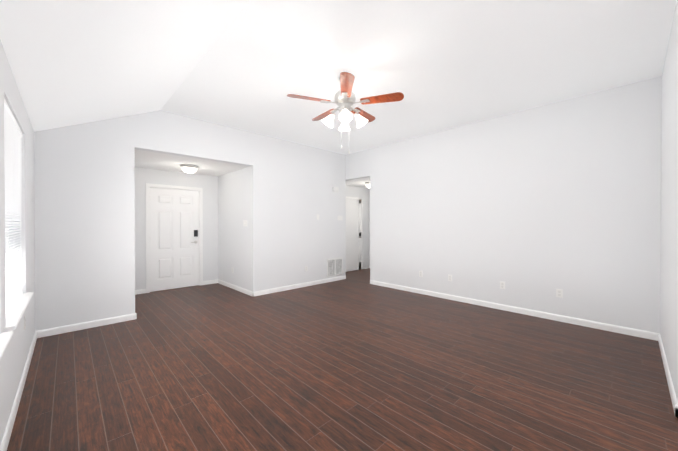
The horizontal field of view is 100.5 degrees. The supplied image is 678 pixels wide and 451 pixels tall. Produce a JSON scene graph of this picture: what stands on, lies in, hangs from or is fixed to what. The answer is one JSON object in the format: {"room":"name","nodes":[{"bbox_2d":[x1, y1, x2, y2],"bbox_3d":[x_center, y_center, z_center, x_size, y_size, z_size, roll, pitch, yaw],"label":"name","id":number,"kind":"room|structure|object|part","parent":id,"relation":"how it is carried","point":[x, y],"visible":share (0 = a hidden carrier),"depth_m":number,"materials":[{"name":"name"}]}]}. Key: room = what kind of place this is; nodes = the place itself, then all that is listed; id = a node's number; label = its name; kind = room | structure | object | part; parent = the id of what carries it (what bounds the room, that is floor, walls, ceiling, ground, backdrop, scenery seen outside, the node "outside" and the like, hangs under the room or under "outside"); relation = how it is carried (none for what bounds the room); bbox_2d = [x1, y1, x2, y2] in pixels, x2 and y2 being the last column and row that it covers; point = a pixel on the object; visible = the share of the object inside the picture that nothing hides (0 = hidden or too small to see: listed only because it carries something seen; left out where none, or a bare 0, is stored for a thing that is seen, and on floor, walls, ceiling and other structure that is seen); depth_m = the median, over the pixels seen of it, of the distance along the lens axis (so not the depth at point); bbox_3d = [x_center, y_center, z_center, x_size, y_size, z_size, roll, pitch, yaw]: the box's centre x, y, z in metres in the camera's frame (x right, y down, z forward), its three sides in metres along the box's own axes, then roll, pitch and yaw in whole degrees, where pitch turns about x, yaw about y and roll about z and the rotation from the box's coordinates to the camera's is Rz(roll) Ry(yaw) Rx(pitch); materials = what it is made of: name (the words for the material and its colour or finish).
{"room":"empty living room","nodes":[
{"label":"empty living room","id":0,"kind":"room"},
{"bbox_2d":[0,39,34,444],"bbox_3d":[-0.632,0.128,0.141,0.160,2.400,8.810,0,0,-44],"label":"wall","id":1,"kind":"structure","parent":0,"point":[13,359],"depth_m":2.27,"materials":[{"name":"paint"}]},
{"bbox_2d":[5,214,8,279],"bbox_3d":[-2.068,-0.100,1.569,0.050,1.440,2.480,0,0,-44],"label":"window","id":2,"kind":"structure","parent":1,"relation":"in","point":[6,244],"depth_m":2.44,"materials":[{"name":"white plastic"}]},
{"bbox_2d":[4,98,22,318],"bbox_3d":[-2.000,-0.101,1.634,0.032,1.434,2.468,0,0,-44],"label":"window blinds","id":3,"kind":"object","parent":1,"relation":"attached to","point":[13,175],"visible":0.83,"depth_m":2.13,"materials":[{"name":"white plastic"}]},
{"bbox_2d":[0,292,32,359],"bbox_3d":[-1.996,0.657,1.642,0.141,0.076,2.550,0,0,-44],"label":"window sill","id":4,"kind":"structure","parent":1,"relation":"attached to","point":[15,315],"depth_m":1.85,"materials":[{"name":"white paint"}]},
{"bbox_2d":[0,330,39,450],"bbox_3d":[-0.569,1.285,0.208,0.014,0.085,8.530,0,0,-44],"label":"baseboard","id":5,"kind":"structure","parent":1,"relation":"attached to","point":[7,434],"depth_m":2.03,"materials":[{"name":"white paint"}]},
{"bbox_2d":[135,167,218,289],"bbox_3d":[-3.414,0.098,5.797,2.050,2.400,0.140,0,0,-44],"label":"wall","id":6,"kind":"structure","parent":0,"point":[210,184],"depth_m":5.89,"materials":[{"name":"paint"}]},
{"bbox_2d":[135,289,145,294],"bbox_3d":[-3.838,1.258,5.289,0.365,0.085,0.014,0,0,-44],"label":"baseboard","id":7,"kind":"structure","parent":6,"relation":"attached to","point":[141,291],"depth_m":5.35,"materials":[{"name":"white paint"}]},
{"bbox_2d":[150,187,198,291],"bbox_3d":[-3.349,0.275,5.771,0.903,2.030,0.092,0,0,-44],"label":"front door","id":8,"kind":"structure","parent":6,"relation":"in","point":[174,241],"depth_m":5.75,"materials":[{"name":"white paint"}]},
{"bbox_2d":[146,183,202,292],"bbox_3d":[-3.382,0.243,5.815,1.030,2.110,0.160,0,0,-44],"label":"door frame","id":9,"kind":"structure","parent":6,"relation":"attached to","point":[148,185],"depth_m":5.66,"materials":[{"name":"white paint"}]},
{"bbox_2d":[203,279,215,284],"bbox_3d":[-2.851,1.253,6.238,0.315,0.085,0.014,0,0,-44],"label":"baseboard","id":10,"kind":"structure","parent":6,"relation":"attached to","point":[213,281],"depth_m":6.22,"materials":[{"name":"white paint"}]},
{"bbox_2d":[34,110,345,330],"bbox_3d":[-1.734,-0.218,5.094,5.120,3.040,0.140,0,0,-44],"label":"wall","id":11,"kind":"structure","parent":0,"point":[84,176],"depth_m":3.88,"materials":[{"name":"paint"}]},
{"bbox_2d":[40,313,135,337],"bbox_3d":[-3.180,1.267,3.605,0.900,0.085,0.014,0,0,-44],"label":"baseboard","id":12,"kind":"structure","parent":11,"relation":"attached to","point":[133,316],"depth_m":3.57,"materials":[{"name":"white paint"}]},
{"bbox_2d":[252,275,345,296],"bbox_3d":[-0.706,1.254,5.985,2.414,0.085,0.014,0,0,-44],"label":"baseboard","id":13,"kind":"structure","parent":11,"relation":"attached to","point":[257,293],"depth_m":5.79,"materials":[{"name":"white paint"}]},
{"bbox_2d":[327,257,342,276],"bbox_3d":[-0.089,0.971,6.579,0.500,0.415,0.010,0,0,-44],"label":"air vent","id":14,"kind":"object","parent":11,"relation":"in","point":[334,266],"visible":1,"depth_m":6.57,"materials":[{"name":"white plastic"}]},
{"bbox_2d":[332,186,338,191],"bbox_3d":[-0.080,-0.846,6.559,0.160,0.110,0.037,0,0,-44],"label":"light switch","id":15,"kind":"object","parent":11,"relation":"attached to","point":[335,189],"visible":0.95,"depth_m":6.54,"materials":[{"name":"white plastic"}]},
{"bbox_2d":[135,149,249,175],"bbox_3d":[-2.884,-1.174,5.239,2.050,0.150,1.670,0,0,-44],"label":"ceiling","id":16,"kind":"structure","parent":0,"point":[154,160],"depth_m":5.07,"materials":[{"name":"paint"}]},
{"bbox_2d":[180,164,198,173],"bbox_3d":[-2.764,-1.024,5.209,0.309,0.150,0.309,0,0,-44],"label":"ceiling light","id":17,"kind":"object","parent":16,"relation":"attached to","point":[187,168],"visible":1,"depth_m":5.12,"materials":[{"name":"white glass"}]},
{"bbox_3d":[-2.764,-1.013,5.209,0.255,0.092,0.255,0,0,-44],"label":"lamp shade","id":18,"kind":"part","parent":17,"relation":"part of","materials":[{"name":"white glass"}]},
{"bbox_2d":[219,167,249,290],"bbox_3d":[-2.137,0.097,5.846,0.140,2.400,1.500,0,0,-44],"label":"wall","id":19,"kind":"structure","parent":0,"point":[226,232],"depth_m":5.71,"materials":[{"name":"paint"}]},
{"bbox_2d":[216,279,251,295],"bbox_3d":[-2.161,1.255,5.767,0.014,0.085,1.650,0,0,-44],"label":"baseboard","id":20,"kind":"structure","parent":19,"relation":"attached to","point":[224,283],"depth_m":5.68,"materials":[{"name":"white paint"}]},
{"bbox_2d":[0,0,676,154],"bbox_3d":[1.271,-1.448,1.963,5.400,0.867,8.810,0,0,-44],"label":"ceiling","id":21,"kind":"structure","parent":0,"point":[251,65],"depth_m":2.68,"materials":[{"name":"paint"}]},
{"bbox_2d":[287,72,403,153],"bbox_3d":[0.060,-1.251,3.255,1.250,0.875,1.238,0,0,-44],"label":"fan","id":22,"kind":"object","parent":21,"relation":"hanging from","point":[344,98],"visible":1,"depth_m":3.13,"materials":[{"name":"brown wood"}]},
{"bbox_3d":[0.066,-1.476,3.227,0.556,0.425,0.550,0,0,-44],"label":"motor","id":23,"kind":"part","parent":22,"relation":"part of","materials":[{"name":"silver metal"}]},
{"bbox_2d":[7,268,677,450],"bbox_3d":[1.235,1.361,3.241,7.500,0.100,11.080,0,0,-44],"label":"floor","id":24,"kind":"structure","parent":0,"point":[355,360],"depth_m":2.41,"materials":[{"name":"brown wood"}]},
{"bbox_2d":[346,185,368,268],"bbox_3d":[0.245,0.086,7.957,1.980,2.400,0.140,0,0,-44],"label":"wall","id":25,"kind":"structure","parent":0,"point":[359,192],"depth_m":8.35,"materials":[{"name":"paint"}]},
{"bbox_2d":[346,196,361,268],"bbox_3d":[0.344,0.241,7.941,0.942,2.091,0.020,0,0,-44],"label":"door frame","id":26,"kind":"structure","parent":25,"relation":"attached to","point":[357,198],"depth_m":8.23,"materials":[{"name":"white paint"}]},
{"bbox_2d":[346,199,361,271],"bbox_3d":[0.367,0.267,7.918,0.820,2.022,0.084,0,0,-44],"label":"hall door","id":27,"kind":"structure","parent":25,"relation":"in","point":[353,235],"depth_m":8.00,"materials":[{"name":"white paint"}]},
{"bbox_2d":[346,177,369,187],"bbox_3d":[0.850,-1.186,7.422,1.840,0.150,1.740,0,0,-44],"label":"ceiling","id":28,"kind":"structure","parent":0,"point":[359,182],"depth_m":7.28,"materials":[{"name":"paint"}]},
{"bbox_2d":[369,188,369,264],"bbox_3d":[1.515,0.086,7.964,0.140,2.400,1.590,0,0,-44],"label":"wall","id":29,"kind":"structure","parent":0,"point":[369,188],"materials":[{"name":"paint"}]},
{"bbox_2d":[346,76,661,332],"bbox_3d":[2.002,-0.218,5.004,0.140,3.040,5.170,0,0,-44],"label":"wall","id":30,"kind":"structure","parent":0,"point":[534,208],"depth_m":4.04,"materials":[{"name":"paint"}]},
{"bbox_2d":[500,281,504,288],"bbox_3d":[2.527,0.925,4.357,0.008,0.114,0.070,0,0,-44],"label":"electrical outlet","id":31,"kind":"object","parent":30,"relation":"attached to","point":[502,285],"visible":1,"depth_m":4.35,"materials":[{"name":"white plastic"}]},
{"bbox_2d":[370,280,655,339],"bbox_3d":[2.165,1.261,4.731,0.014,0.085,4.260,0,0,-44],"label":"baseboard","id":32,"kind":"structure","parent":30,"relation":"attached to","point":[587,323],"depth_m":4.03,"materials":[{"name":"white paint"}]},
{"bbox_2d":[556,289,562,297],"bbox_3d":[3.013,0.928,3.853,0.008,0.114,0.070,0,0,-44],"label":"electrical outlet","id":33,"kind":"object","parent":30,"relation":"attached to","point":[559,293],"visible":1,"depth_m":3.85,"materials":[{"name":"white plastic"}]},
{"bbox_2d":[660,0,677,401],"bbox_3d":[3.039,-0.205,2.512,1.820,3.040,0.140,0,0,-44],"label":"wall","id":34,"kind":"structure","parent":0,"point":[669,234],"depth_m":2.17,"materials":[{"name":"paint"}]},
{"bbox_2d":[656,333,677,417],"bbox_3d":[2.973,1.273,2.564,1.814,0.085,0.014,0,0,-44],"label":"baseboard","id":35,"kind":"structure","parent":34,"relation":"attached to","point":[658,337],"depth_m":2.32,"materials":[{"name":"white paint"}]}
]}

